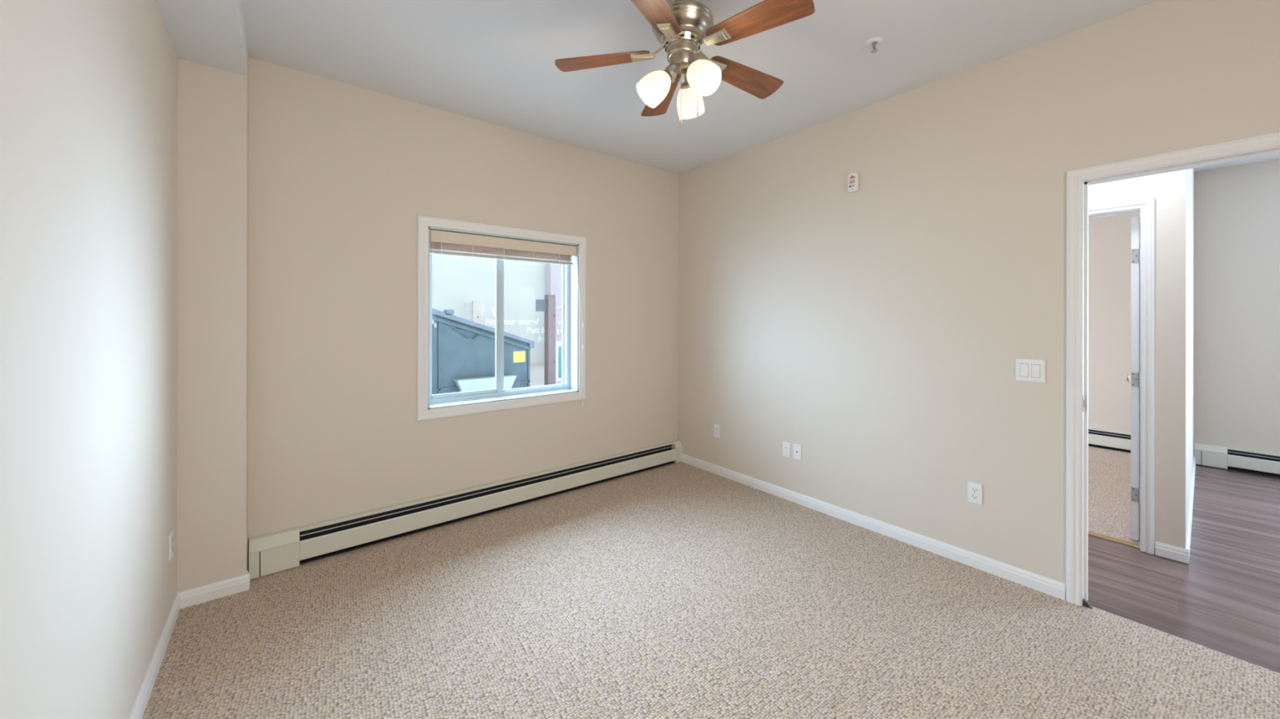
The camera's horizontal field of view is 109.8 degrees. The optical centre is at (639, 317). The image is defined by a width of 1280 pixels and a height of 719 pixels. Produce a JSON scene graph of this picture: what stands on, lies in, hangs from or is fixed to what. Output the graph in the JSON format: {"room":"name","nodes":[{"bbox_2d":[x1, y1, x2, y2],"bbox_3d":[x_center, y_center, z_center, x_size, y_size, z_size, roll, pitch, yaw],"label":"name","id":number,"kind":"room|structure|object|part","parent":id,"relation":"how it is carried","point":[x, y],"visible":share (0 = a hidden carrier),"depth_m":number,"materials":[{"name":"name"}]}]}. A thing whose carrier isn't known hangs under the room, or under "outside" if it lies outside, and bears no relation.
{"room":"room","nodes":[
{"label":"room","id":0,"kind":"room"},
{"bbox_2d":[0,0,177,718],"bbox_3d":[-0.845,0.051,0.332,0.120,2.935,4.900,0,0,-38],"label":"wall","id":1,"kind":"structure","parent":0,"point":[89,88],"depth_m":1.15,"materials":[{"name":"beige paint"}]},
{"bbox_2d":[128,593,180,718],"bbox_3d":[-0.739,1.360,0.303,0.013,0.078,4.720,0,0,-38],"label":"baseboard","id":2,"kind":"structure","parent":1,"relation":"attached to","point":[140,704],"depth_m":1.75,"materials":[{"name":"white paint"}]},
{"bbox_2d":[168,529,173,560],"bbox_3d":[-2.112,1.025,2.028,0.009,0.113,0.068,0,0,-38],"label":"wall outlet","id":3,"kind":"object","parent":1,"relation":"attached to","point":[171,535],"visible":1,"depth_m":2.02,"materials":[{"name":"white plastic"}]},
{"bbox_2d":[154,0,247,75],"bbox_3d":[-0.647,-1.329,0.382,0.250,0.173,4.734,0,0,-38],"label":"ceiling","id":4,"kind":"structure","parent":0,"point":[208,33],"depth_m":1.97,"materials":[{"name":"white paint"}]},
{"bbox_2d":[177,48,248,592],"bbox_3d":[-2.173,-0.011,2.300,0.250,2.815,0.166,0,0,-38],"label":"wall","id":5,"kind":"structure","parent":0,"point":[213,215],"depth_m":2.23,"materials":[{"name":"beige paint"}]},
{"bbox_2d":[177,570,249,608],"bbox_3d":[-2.127,1.358,2.250,0.263,0.078,0.054,0,0,-38],"label":"baseboard","id":6,"kind":"structure","parent":5,"relation":"attached to","point":[216,590],"depth_m":2.23,"materials":[{"name":"white paint"}]},
{"bbox_2d":[248,57,678,572],"bbox_3d":[0.476,0.053,4.653,7.526,2.935,0.220,0,0,-38],"label":"wall","id":7,"kind":"structure","parent":0,"point":[341,175],"depth_m":2.87,"materials":[{"name":"beige paint"}]},
{"bbox_2d":[417,214,586,421],"bbox_3d":[-1.020,0.002,3.439,1.294,1.358,0.219,0,0,-38],"label":"window","id":8,"kind":"structure","parent":7,"relation":"in","point":[572,387],"depth_m":3.44,"materials":[{"name":"white paint"}]},
{"bbox_3d":[-1.281,-0.008,3.304,0.535,1.163,0.025,0,0,-38],"label":"sash","id":9,"kind":"part","parent":8,"relation":"part of","materials":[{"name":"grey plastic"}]},
{"bbox_3d":[-1.065,0.002,3.495,1.139,1.203,0.075,0,0,-38],"label":"frame","id":10,"kind":"part","parent":8,"relation":"part of","materials":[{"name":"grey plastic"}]},
{"bbox_2d":[430,229,583,406],"bbox_3d":[-0.955,0.068,3.395,1.178,1.326,0.105,0,0,-38],"label":"window blind","id":11,"kind":"object","parent":8,"relation":"attached to","point":[451,242],"visible":0.93,"depth_m":3.34,"materials":[{"name":"white plastic"}]},
{"bbox_3d":[-1.400,-0.262,3.042,0.018,0.580,0.039,0,0,-38],"label":"tilt cord","id":12,"kind":"part","parent":11,"relation":"part of","materials":[{"name":"white plastic"}]},
{"bbox_3d":[-0.998,-0.449,3.394,1.103,0.020,0.048,0,0,-38],"label":"rail","id":13,"kind":"part","parent":11,"relation":"part of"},
{"bbox_3d":[-0.513,0.074,3.721,0.091,1.250,0.024,0,0,7],"label":"lift cord","id":14,"kind":"part","parent":11,"relation":"part of","materials":[{"name":"white plastic"}]},
{"bbox_3d":[-0.874,-0.002,3.667,0.598,1.175,0.024,0,0,-38],"label":"sash","id":15,"kind":"part","parent":8,"relation":"part of","materials":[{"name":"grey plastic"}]},
{"bbox_2d":[248,440,683,579],"bbox_3d":[-0.853,1.298,3.407,3.186,0.198,0.076,0,0,-38],"label":"baseboard heater","id":16,"kind":"object","parent":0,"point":[273,553],"visible":0.99,"depth_m":2.98,"materials":[{"name":"beige metal"}]},
{"bbox_3d":[-1.974,1.324,2.469,0.167,0.135,0.003,0,0,-38],"label":"splice plate","id":17,"kind":"part","parent":16,"relation":"part of","materials":[{"name":"beige metal"}]},
{"bbox_2d":[299,441,673,532],"bbox_3d":[-0.814,1.209,3.460,2.883,0.016,0.036,0,0,-38],"label":"vent","id":18,"kind":"object","parent":16,"relation":"attached to","point":[314,526],"depth_m":3.16,"materials":[{"name":"black metal"}]},
{"bbox_3d":[-0.796,1.236,3.437,2.877,0.004,0.004,0,0,-38],"label":"damper blade","id":19,"kind":"part","parent":16,"relation":"part of","materials":[{"name":"grey metal"}]},
{"bbox_3d":[-0.786,1.314,3.425,2.881,0.110,0.010,0,0,-38],"label":"panel","id":20,"kind":"part","parent":16,"relation":"part of","materials":[{"name":"beige metal"}]},
{"bbox_2d":[464,301,479,323],"bbox_3d":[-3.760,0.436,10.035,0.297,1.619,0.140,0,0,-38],"label":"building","id":21,"kind":"structure","parent":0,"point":[473,306],"depth_m":10.03,"materials":[{"name":"grey"}]},
{"bbox_3d":[-3.808,-0.248,10.001,0.178,0.170,0.024,0,0,-38],"label":"mounting plate","id":22,"kind":"part","parent":21,"relation":"part of","materials":[{"name":"white"}]},
{"bbox_2d":[142,445,1279,718],"bbox_3d":[3.032,1.461,1.436,7.526,0.126,8.000,0,0,-38],"label":"floor","id":23,"kind":"structure","parent":0,"point":[681,590],"depth_m":2.06,"materials":[{"name":"carpet"}]},
{"bbox_2d":[1082,598,1092,608],"bbox_3d":[2.173,1.388,2.182,0.017,0.030,0.033,0,0,-38],"label":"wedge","id":24,"kind":"object","parent":23,"relation":"on","point":[1085,603],"visible":1,"depth_m":2.18,"materials":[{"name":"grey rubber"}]},
{"bbox_2d":[1088,531,1139,548],"bbox_3d":[2.814,1.402,3.064,0.040,0.016,0.798,0,0,-38],"label":"transition strip","id":25,"kind":"object","parent":23,"relation":"on","point":[1090,533],"visible":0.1,"depth_m":2.83,"materials":[{"name":"gold metal"}]},
{"bbox_2d":[1194,442,1279,477],"bbox_3d":[5.699,1.307,3.904,0.076,0.198,1.120,0,0,-38],"label":"baseboard heater","id":26,"kind":"object","parent":23,"relation":"on","point":[1206,455],"visible":0.98,"depth_m":4.14,"materials":[{"name":"beige metal"}]},
{"bbox_3d":[5.398,1.334,4.224,0.003,0.135,0.148,0,0,-38],"label":"splice plate","id":27,"kind":"part","parent":26,"relation":"part of","materials":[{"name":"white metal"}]},
{"bbox_2d":[1227,447,1279,456],"bbox_3d":[5.752,1.218,3.865,0.036,0.016,0.854,0,0,-38],"label":"hood","id":28,"kind":"object","parent":26,"relation":"attached to","point":[1250,452],"depth_m":4.09,"materials":[{"name":"beige metal"}]},
{"bbox_3d":[5.716,1.323,3.837,0.010,0.110,0.852,0,0,-38],"label":"panel","id":29,"kind":"part","parent":26,"relation":"part of","materials":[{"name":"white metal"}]},
{"bbox_3d":[5.729,1.245,3.847,0.004,0.004,0.848,0,0,-38],"label":"damper blade","id":30,"kind":"part","parent":26,"relation":"part of","materials":[{"name":"grey metal"}]},
{"bbox_2d":[241,0,1279,174],"bbox_3d":[2.973,-1.471,1.514,7.526,0.120,8.200,0,0,-38],"label":"ceiling","id":31,"kind":"structure","parent":0,"point":[491,61],"depth_m":2.41,"materials":[{"name":"white paint"}]},
{"bbox_2d":[555,0,814,123],"bbox_3d":[0.210,-1.122,1.941,1.071,0.585,1.072,0,0,-38],"label":"ceiling fan","id":32,"kind":"object","parent":31,"relation":"hanging from","point":[681,27],"visible":1,"depth_m":1.88,"materials":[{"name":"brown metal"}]},
{"bbox_3d":[-0.164,-1.134,1.981,0.420,0.005,0.144,-4,11,6],"label":"fan blade","id":33,"kind":"part","parent":32,"relation":"part of","materials":[{"name":"brown wood"}]},
{"bbox_3d":[0.054,-0.982,1.927,0.145,0.148,0.135,0,0,-38],"label":"lamp shade","id":34,"kind":"part","parent":32,"relation":"part of","materials":[{"name":"white glass"}]},
{"bbox_3d":[0.041,-1.133,1.625,0.144,0.005,0.420,12,8,23],"label":"fan blade","id":35,"kind":"part","parent":32,"relation":"part of","materials":[{"name":"brown wood"}]},
{"bbox_3d":[0.112,-1.133,2.286,0.144,0.005,0.420,-11,-1,-12],"label":"fan blade","id":36,"kind":"part","parent":32,"relation":"part of","materials":[{"name":"brown wood"}]},
{"bbox_3d":[0.128,-1.068,1.935,0.046,0.062,0.019,0,0,-8],"label":"lamp arm","id":37,"kind":"part","parent":32,"relation":"part of","materials":[{"name":"silver metal"}]},
{"bbox_3d":[0.204,-1.068,1.996,0.019,0.062,0.046,0,0,22],"label":"lamp arm","id":38,"kind":"part","parent":32,"relation":"part of","materials":[{"name":"silver metal"}]},
{"bbox_3d":[0.228,-0.981,2.065,0.145,0.149,0.134,0,0,-38],"label":"lamp shade","id":39,"kind":"part","parent":32,"relation":"part of","materials":[{"name":"white glass"}]},
{"bbox_3d":[0.245,-1.003,1.854,0.058,0.082,0.087,0,0,-38],"label":"light bulb","id":40,"kind":"part","parent":32,"relation":"part of","materials":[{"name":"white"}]},
{"bbox_3d":[0.255,-0.984,1.837,0.123,0.147,0.150,0,0,-38],"label":"lamp shade","id":41,"kind":"part","parent":32,"relation":"part of","materials":[{"name":"white glass"}]},
{"bbox_3d":[0.486,-1.133,2.118,0.420,0.005,0.144,4,-13,-30],"label":"fan blade","id":42,"kind":"part","parent":32,"relation":"part of","materials":[{"name":"brown wood"}]},
{"bbox_3d":[0.443,-1.133,1.710,0.420,0.005,0.144,5,-8,42],"label":"fan blade","id":43,"kind":"part","parent":32,"relation":"part of","materials":[{"name":"brown wood"}]},
{"bbox_2d":[865,36,883,53],"bbox_3d":[1.197,-1.388,2.298,0.080,0.051,0.080,0,0,-38],"label":"sprinkler head","id":44,"kind":"object","parent":31,"relation":"attached to","point":[873,42],"visible":1,"depth_m":2.29},
{"bbox_2d":[677,0,1279,599],"bbox_3d":[2.909,0.057,1.337,0.115,2.935,8.000,0,0,-38],"label":"wall","id":45,"kind":"structure","parent":0,"point":[879,330],"depth_m":2.69,"materials":[{"name":"beige paint"}]},
{"bbox_2d":[714,424,719,438],"bbox_3d":[0.688,1.014,4.028,0.009,0.113,0.068,0,0,-38],"label":"wall outlet","id":46,"kind":"object","parent":45,"relation":"attached to","point":[717,428],"visible":1,"depth_m":4.02,"materials":[{"name":"white plastic"}]},
{"bbox_2d":[782,441,790,457],"bbox_3d":[1.130,1.018,3.473,0.009,0.113,0.068,0,0,-38],"label":"phone jack plate","id":47,"kind":"object","parent":45,"relation":"attached to","point":[786,446],"visible":1,"depth_m":3.47,"materials":[{"name":"white plastic"}]},
{"bbox_2d":[793,443,801,460],"bbox_3d":[1.188,1.014,3.399,0.010,0.113,0.068,0,0,-38],"label":"jack plate","id":48,"kind":"object","parent":45,"relation":"attached to","point":[797,448],"visible":1,"depth_m":3.39,"materials":[{"name":"white plastic"}]},
{"bbox_2d":[848,172,858,192],"bbox_3d":[1.449,-0.920,3.055,0.034,0.124,0.068,0,0,-38],"label":"fire alarm","id":49,"kind":"object","parent":45,"relation":"attached to","point":[853,178],"visible":1,"depth_m":3.04,"materials":[{"name":"white plastic"}]},
{"bbox_2d":[682,453,1065,600],"bbox_3d":[1.262,1.363,3.302,0.013,0.078,2.732,0,0,-38],"label":"baseboard","id":50,"kind":"structure","parent":45,"relation":"attached to","point":[1046,585],"depth_m":2.81,"materials":[{"name":"white paint"}]},
{"bbox_2d":[967,481,982,505],"bbox_3d":[1.882,0.986,2.527,0.009,0.113,0.068,0,0,-38],"label":"wall outlet","id":51,"kind":"object","parent":45,"relation":"attached to","point":[974,490],"visible":1,"depth_m":2.52,"materials":[{"name":"white plastic"}]},
{"bbox_2d":[971,493,977,500],"bbox_3d":[1.880,1.006,2.526,0.004,0.027,0.033,0,0,-38],"label":"receptacle","id":52,"kind":"object","parent":51,"relation":"attached to","point":[974,496],"depth_m":2.52,"materials":[{"name":"grey plastic"}]},
{"bbox_2d":[971,486,977,493],"bbox_3d":[1.880,0.967,2.526,0.004,0.027,0.033,0,0,-38],"label":"receptacle","id":53,"kind":"object","parent":51,"relation":"attached to","point":[974,489],"depth_m":2.52,"materials":[{"name":"grey plastic"}]},
{"bbox_2d":[1015,359,1045,382],"bbox_3d":[2.030,0.275,2.340,0.012,0.115,0.119,0,0,-38],"label":"light switch","id":54,"kind":"object","parent":45,"relation":"attached to","point":[1026,370],"visible":1,"depth_m":2.34,"materials":[{"name":"white plastic"}]},
{"bbox_2d":[1020,364,1027,377],"bbox_3d":[2.013,0.275,2.356,0.006,0.066,0.031,0,0,-38],"label":"rocker switch","id":55,"kind":"object","parent":54,"relation":"attached to","point":[1024,367],"depth_m":2.36,"materials":[{"name":"white plastic"}]},
{"bbox_2d":[1031,364,1039,377],"bbox_3d":[2.042,0.275,2.320,0.006,0.066,0.031,0,0,-38],"label":"rocker switch","id":56,"kind":"object","parent":54,"relation":"attached to","point":[1035,368],"depth_m":2.32,"materials":[{"name":"white plastic"}]},
{"bbox_2d":[1066,131,1279,606],"bbox_3d":[2.461,0.358,1.899,0.117,2.090,0.872,0,0,-38],"label":"door frame","id":57,"kind":"structure","parent":45,"relation":"in","point":[1086,183],"depth_m":2.20,"materials":[{"name":"white paint"}]},
{"bbox_3d":[2.177,0.420,2.206,0.040,0.075,0.003,0,0,-38],"label":"strike plate","id":58,"kind":"part","parent":57,"relation":"part of","materials":[{"name":"silver metal"}]},
{"bbox_2d":[1088,168,1186,555],"bbox_3d":[2.192,0.056,3.855,0.115,2.935,3.166,0,0,-38],"label":"wall","id":59,"kind":"structure","parent":0,"point":[1168,189],"depth_m":2.63,"materials":[{"name":"beige paint"}]},
{"bbox_2d":[1088,197,1154,554],"bbox_3d":[2.818,0.365,3.067,0.117,2.078,0.836,0,0,-38],"label":"door frame","id":60,"kind":"structure","parent":59,"relation":"attached to","point":[1135,211],"depth_m":2.72,"materials":[{"name":"white paint"}]},
{"bbox_2d":[1125,216,1140,540],"bbox_3d":[3.357,0.377,3.062,0.772,2.015,0.119,0,0,-38],"label":"interior door","id":61,"kind":"structure","parent":59,"relation":"in","point":[1134,378],"depth_m":2.80,"materials":[{"name":"white paint"}]},
{"bbox_3d":[3.598,0.443,3.281,0.062,0.062,0.077,0,0,-38],"label":"door knob","id":62,"kind":"part","parent":61,"relation":"part of","materials":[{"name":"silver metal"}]},
{"bbox_3d":[3.381,0.377,3.041,0.760,2.015,0.040,0,0,-38],"label":"door","id":63,"kind":"part","parent":61,"relation":"part of","materials":[{"name":"white paint"}]},
{"bbox_2d":[1088,159,1279,456],"bbox_3d":[5.948,0.061,3.753,0.120,2.935,8.000,0,0,-38],"label":"wall","id":64,"kind":"structure","parent":0,"point":[1237,349],"depth_m":4.24,"materials":[{"name":"beige paint"}]},
{"bbox_2d":[1088,427,1130,453],"bbox_3d":[4.405,1.299,5.530,0.076,0.198,2.600,0,0,-38],"label":"baseboard heater","id":65,"kind":"object","parent":64,"relation":"attached to","point":[1097,437],"visible":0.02,"depth_m":4.78,"materials":[{"name":"beige metal"}]},
{"bbox_2d":[1088,427,1130,435],"bbox_3d":[4.420,1.210,5.541,0.036,0.016,2.420,0,0,-38],"label":"hood","id":66,"kind":"object","parent":65,"relation":"attached to","point":[1090,429],"depth_m":4.81,"materials":[{"name":"beige metal"}]},
{"bbox_3d":[4.384,1.315,5.513,0.010,0.110,2.418,0,0,-38],"label":"panel","id":67,"kind":"part","parent":65,"relation":"part of","materials":[{"name":"beige metal"}]},
{"bbox_3d":[4.396,1.237,5.523,0.004,0.004,2.414,0,0,-38],"label":"damper blade","id":68,"kind":"part","parent":65,"relation":"part of","materials":[{"name":"grey metal"}]},
{"bbox_2d":[1186,168,1194,537],"bbox_3d":[4.266,0.058,3.555,2.759,2.935,0.115,0,0,-38],"label":"wall partition","id":69,"kind":"structure","parent":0,"point":[1190,172],"depth_m":3.23,"materials":[{"name":"beige paint"}]},
{"bbox_2d":[1155,456,1195,564],"bbox_3d":[4.187,1.367,3.485,2.807,0.078,0.127,0,0,-38],"label":"baseboard","id":70,"kind":"structure","parent":69,"relation":"attached to","point":[1164,550],"depth_m":2.64,"materials":[{"name":"white paint"}]},
{"label":"outside","id":71,"kind":"structure","parent":0,"visible":0},
{"bbox_2d":[529,365,561,386],"bbox_3d":[-3.510,1.345,11.725,21.000,0.200,15.750,0,0,-38],"label":"ground","id":72,"kind":"structure","parent":71,"point":[536,372],"depth_m":9.53,"materials":[{"name":"white"}]},
{"bbox_2d":[431,308,534,395],"bbox_3d":[-2.841,0.422,6.213,2.184,1.649,1.910,0,0,-38],"label":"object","id":73,"kind":"object","parent":72,"relation":"on","point":[464,350],"visible":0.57,"depth_m":5.71,"materials":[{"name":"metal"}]},
{"bbox_3d":[-2.875,0.009,6.256,2.184,0.823,1.800,0,0,-38],"label":"lid","id":74,"kind":"part","parent":73,"relation":"part of","materials":[{"name":"blue metal"}]},
{"bbox_2d":[431,249,545,366],"bbox_3d":[-6.977,-1.710,8.461,11.502,6.100,0.340,0,0,-38],"label":"sky","id":75,"kind":"structure","parent":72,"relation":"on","point":[456,280],"depth_m":10.98,"materials":[{"name":"white"}]},
{"bbox_2d":[535,294,555,385],"bbox_3d":[-1.685,0.420,7.995,0.347,1.656,0.165,0,0,-38],"label":"gate post","id":76,"kind":"object","parent":72,"relation":"on","point":[548,304],"visible":0.89,"depth_m":7.99,"materials":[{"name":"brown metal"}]},
{"bbox_3d":[-1.743,-0.219,7.954,0.204,0.208,0.024,0,0,-38],"label":"mounting plate","id":77,"kind":"part","parent":76,"relation":"part of","materials":[{"name":"grey metal"}]},
{"bbox_2d":[545,259,562,341],"bbox_3d":[-0.169,-1.700,13.434,5.650,6.100,0.328,0,0,-38],"label":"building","id":78,"kind":"structure","parent":72,"relation":"on","point":[553,272],"depth_m":11.68,"materials":[{"name":"white"}]},
{"bbox_2d":[555,341,561,381],"bbox_3d":[-1.512,0.864,9.174,0.620,0.769,0.430,0,0,-38],"label":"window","id":79,"kind":"structure","parent":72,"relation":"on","point":[557,344],"depth_m":8.87,"materials":[{"name":"white paint"}]},
{"bbox_3d":[-1.406,0.876,9.016,0.511,0.624,0.014,0,0,-38],"label":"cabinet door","id":80,"kind":"part","parent":79,"relation":"part of","materials":[{"name":"teal"}]}
]}

